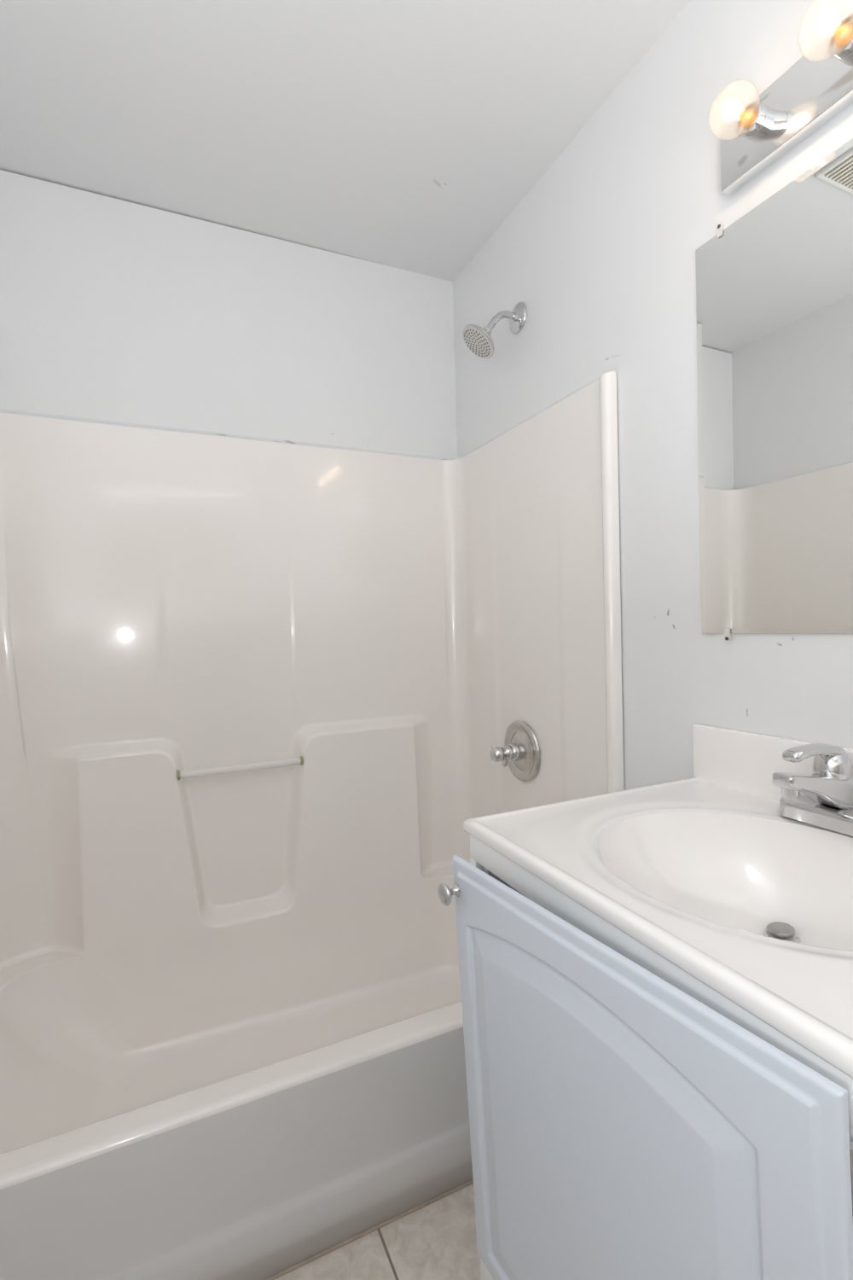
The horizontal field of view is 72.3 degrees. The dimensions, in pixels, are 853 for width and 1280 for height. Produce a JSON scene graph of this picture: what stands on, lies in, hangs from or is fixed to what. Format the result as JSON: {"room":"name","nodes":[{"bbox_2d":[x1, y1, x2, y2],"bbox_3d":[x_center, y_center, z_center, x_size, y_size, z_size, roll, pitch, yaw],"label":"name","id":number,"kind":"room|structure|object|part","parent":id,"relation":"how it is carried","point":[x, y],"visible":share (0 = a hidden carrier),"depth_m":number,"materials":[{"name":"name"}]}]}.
{"room":"bathroom","nodes":[
{"label":"bathroom","id":0,"kind":"room"},
{"bbox_2d":[0,169,457,459],"bbox_3d":[-0.557,-0.021,1.855,1.460,2.472,0.100,-2,1,-25],"label":"wall","id":1,"kind":"structure","parent":0,"point":[112,309],"depth_m":1.75,"materials":[{"name":"paint"}]},
{"bbox_2d":[0,408,456,460],"bbox_3d":[-0.549,-0.620,1.791,1.456,0.017,0.012,-2,1,-25],"label":"trim","id":2,"kind":"structure","parent":1,"relation":"attached to","point":[3,410],"depth_m":1.74,"materials":[{"name":"paint"}]},
{"bbox_2d":[0,0,690,281],"bbox_3d":[-0.023,-1.283,0.602,1.660,0.080,2.800,-2,1,-25],"label":"ceiling","id":3,"kind":"structure","parent":0,"point":[400,134],"depth_m":1.36,"materials":[{"name":"paint"}]},
{"bbox_2d":[273,1183,480,1279],"bbox_3d":[0.043,1.267,0.659,1.660,0.080,2.800,-2,1,-25],"label":"floor","id":4,"kind":"structure","parent":0,"point":[437,1241],"depth_m":1.16,"materials":[{"name":"tile"}]},
{"bbox_2d":[0,371,624,1279],"bbox_3d":[-0.356,0.304,1.447,1.454,1.830,0.792,-2,1,-25],"label":"shower","id":5,"kind":"object","parent":4,"relation":"on","point":[256,697],"visible":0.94,"depth_m":1.63,"materials":[{"name":"plastic"}]},
{"bbox_3d":[-1.000,0.131,1.158,0.140,1.438,0.808,-2,1,-15],"label":"panel","id":6,"kind":"part","parent":5,"relation":"part of","materials":[{"name":"plastic"}]},
{"bbox_3d":[-0.496,0.139,1.778,1.281,1.508,0.071,-2,1,-25],"label":"panel","id":7,"kind":"part","parent":5,"relation":"part of","materials":[{"name":"plastic"}]},
{"bbox_2d":[0,875,461,1155],"bbox_3d":[-0.350,0.978,1.493,1.347,0.304,0.591,-2,1,-25],"label":"basin","id":8,"kind":"object","parent":5,"relation":"in","point":[92,1038],"depth_m":1.63,"materials":[{"name":"plastic"}]},
{"bbox_2d":[264,1179,473,1279],"bbox_3d":[-0.196,1.219,1.171,1.460,0.006,0.016,-2,1,-25],"label":"trim","id":9,"kind":"structure","parent":5,"relation":"attached to","point":[410,1211],"depth_m":1.20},
{"bbox_2d":[489,720,541,781],"bbox_3d":[0.241,0.337,1.744,0.111,0.183,0.183,-2,1,-25],"label":"shower valve","id":10,"kind":"object","parent":5,"relation":"attached to","point":[520,751],"visible":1,"depth_m":1.73,"materials":[{"name":"silver metal"}]},
{"bbox_3d":[0.221,0.338,1.735,0.067,0.045,0.045,-2,1,-25],"label":"handle","id":11,"kind":"part","parent":10,"relation":"part of","materials":[{"name":"silver metal"}]},
{"bbox_3d":[0.235,0.361,1.742,0.021,0.034,0.017,-2,1,-25],"label":"lever","id":12,"kind":"part","parent":10,"relation":"part of","materials":[{"name":"silver metal"}]},
{"bbox_3d":[0.279,0.085,1.739,0.058,1.438,0.794,-2,1,-28],"label":"panel","id":13,"kind":"part","parent":5,"relation":"part of","materials":[{"name":"plastic"}]},
{"bbox_2d":[437,834,852,1279],"bbox_3d":[0.412,0.760,0.783,0.649,0.908,0.622,-2,1,-25],"label":"vanity cabinet","id":14,"kind":"object","parent":4,"relation":"on","point":[630,1120],"visible":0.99,"depth_m":0.59,"materials":[{"name":"white wood"}]},
{"bbox_3d":[0.033,0.360,0.832,0.027,0.031,0.031,-5,3,-30],"label":"knob","id":15,"kind":"part","parent":14,"relation":"part of","materials":[{"name":"silver metal"}]},
{"bbox_3d":[0.337,0.700,1.072,0.502,0.780,0.004,-2,1,-25],"label":"liner panel","id":16,"kind":"part","parent":14,"relation":"part of","materials":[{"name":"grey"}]},
{"bbox_2d":[463,723,852,1078],"bbox_3d":[0.445,0.321,0.796,0.551,0.277,0.636,-2,1,-25],"label":"countertop","id":17,"kind":"structure","parent":14,"relation":"on","point":[706,871],"depth_m":0.91,"materials":[{"name":"ceramic"}]},
{"bbox_2d":[772,743,852,836],"bbox_3d":[0.583,0.223,0.881,0.146,0.126,0.152,-2,1,-25],"label":"faucet","id":18,"kind":"object","parent":17,"relation":"on","point":[829,804],"visible":1,"depth_m":0.88,"materials":[{"name":"silver metal"}]},
{"bbox_3d":[0.580,0.228,0.880,0.140,0.069,0.049,-2,1,-25],"label":"spout","id":19,"kind":"part","parent":18,"relation":"part of","materials":[{"name":"silver metal"}]},
{"bbox_3d":[0.586,0.172,0.882,0.120,0.026,0.036,-2,1,-25],"label":"lever","id":20,"kind":"part","parent":18,"relation":"part of","materials":[{"name":"silver metal"}]},
{"bbox_3d":[0.625,0.188,0.900,0.051,0.043,0.051,-2,1,-25],"label":"handle","id":21,"kind":"part","parent":18,"relation":"part of","materials":[{"name":"silver metal"}]},
{"bbox_2d":[453,0,852,790],"bbox_3d":[0.718,-0.034,0.957,0.100,2.472,2.800,-2,1,-25],"label":"wall","id":22,"kind":"structure","parent":0,"point":[600,254],"depth_m":1.27,"materials":[{"name":"paint"}]},
{"bbox_2d":[462,302,526,358],"bbox_3d":[0.189,-0.906,1.697,0.180,0.170,0.110,-2,1,-25],"label":"showerhead","id":23,"kind":"object","parent":22,"relation":"attached to","point":[478,339],"visible":1,"depth_m":1.69,"materials":[{"name":"silver metal"}]},
{"bbox_3d":[0.217,-0.925,1.704,0.109,0.076,0.020,-2,1,-25],"label":"arm","id":24,"kind":"part","parent":23,"relation":"part of","materials":[{"name":"silver metal"}]},
{"bbox_2d":[457,372,606,459],"bbox_3d":[0.268,-0.640,1.749,0.012,0.017,0.770,-2,1,-25],"label":"trim","id":25,"kind":"structure","parent":22,"relation":"attached to","point":[597,379],"depth_m":1.65,"materials":[{"name":"paint"}]},
{"bbox_2d":[716,222,725,238],"bbox_3d":[0.559,-0.778,1.111,0.010,0.023,0.012,-2,1,-25],"label":"mirror clip","id":26,"kind":"object","parent":22,"relation":"attached to","point":[720,227],"visible":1,"depth_m":1.11,"materials":[{"name":"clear plastic"}]},
{"bbox_2d":[724,628,733,640],"bbox_3d":[0.580,-0.010,1.124,0.010,0.023,0.012,-2,1,-25],"label":"mirror clip","id":27,"kind":"object","parent":22,"relation":"attached to","point":[728,637],"visible":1,"depth_m":1.12,"materials":[{"name":"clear plastic"}]},
{"bbox_2d":[692,723,852,801],"bbox_3d":[0.684,0.230,0.906,0.020,0.114,0.636,-2,1,-25],"label":"backsplash","id":28,"kind":"structure","parent":22,"relation":"attached to","point":[746,761],"depth_m":1.08,"materials":[{"name":"ceramic"}]},
{"bbox_2d":[696,138,852,634],"bbox_3d":[0.675,-0.392,0.895,0.004,0.764,0.611,-2,1,-25],"label":"wall mirror","id":29,"kind":"object","parent":22,"relation":"attached to","point":[775,291],"visible":1,"depth_m":1.02,"materials":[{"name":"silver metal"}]},
{"bbox_2d":[721,9,852,195],"bbox_3d":[0.611,-0.884,0.840,0.136,0.114,0.496,-2,1,-25],"label":"vanity light","id":30,"kind":"object","parent":22,"relation":"attached to","point":[817,88],"visible":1,"depth_m":0.96,"materials":[{"name":"silver metal"}]},
{"bbox_3d":[0.538,-0.885,0.988,0.029,0.025,0.025,-2,1,-25],"label":"stem","id":31,"kind":"part","parent":30,"relation":"part of","materials":[{"name":"orange glass"}]},
{"bbox_2d":[736,100,775,141],"bbox_3d":[0.562,-0.886,0.999,0.039,0.045,0.045,-2,1,-25],"label":"socket","id":32,"kind":"object","parent":30,"relation":"attached to","point":[758,124],"depth_m":0.99,"materials":[{"name":"silver metal"}]},
{"bbox_2d":[827,13,852,64],"bbox_3d":[0.626,-0.885,0.861,0.039,0.045,0.045,-2,1,-25],"label":"socket","id":33,"kind":"object","parent":30,"relation":"attached to","point":[840,45],"depth_m":0.86,"materials":[{"name":"silver metal"}]},
{"bbox_3d":[0.602,-0.884,0.850,0.029,0.025,0.025,-2,1,-25],"label":"stem","id":34,"kind":"part","parent":30,"relation":"part of","materials":[{"name":"orange glass"}]}
]}

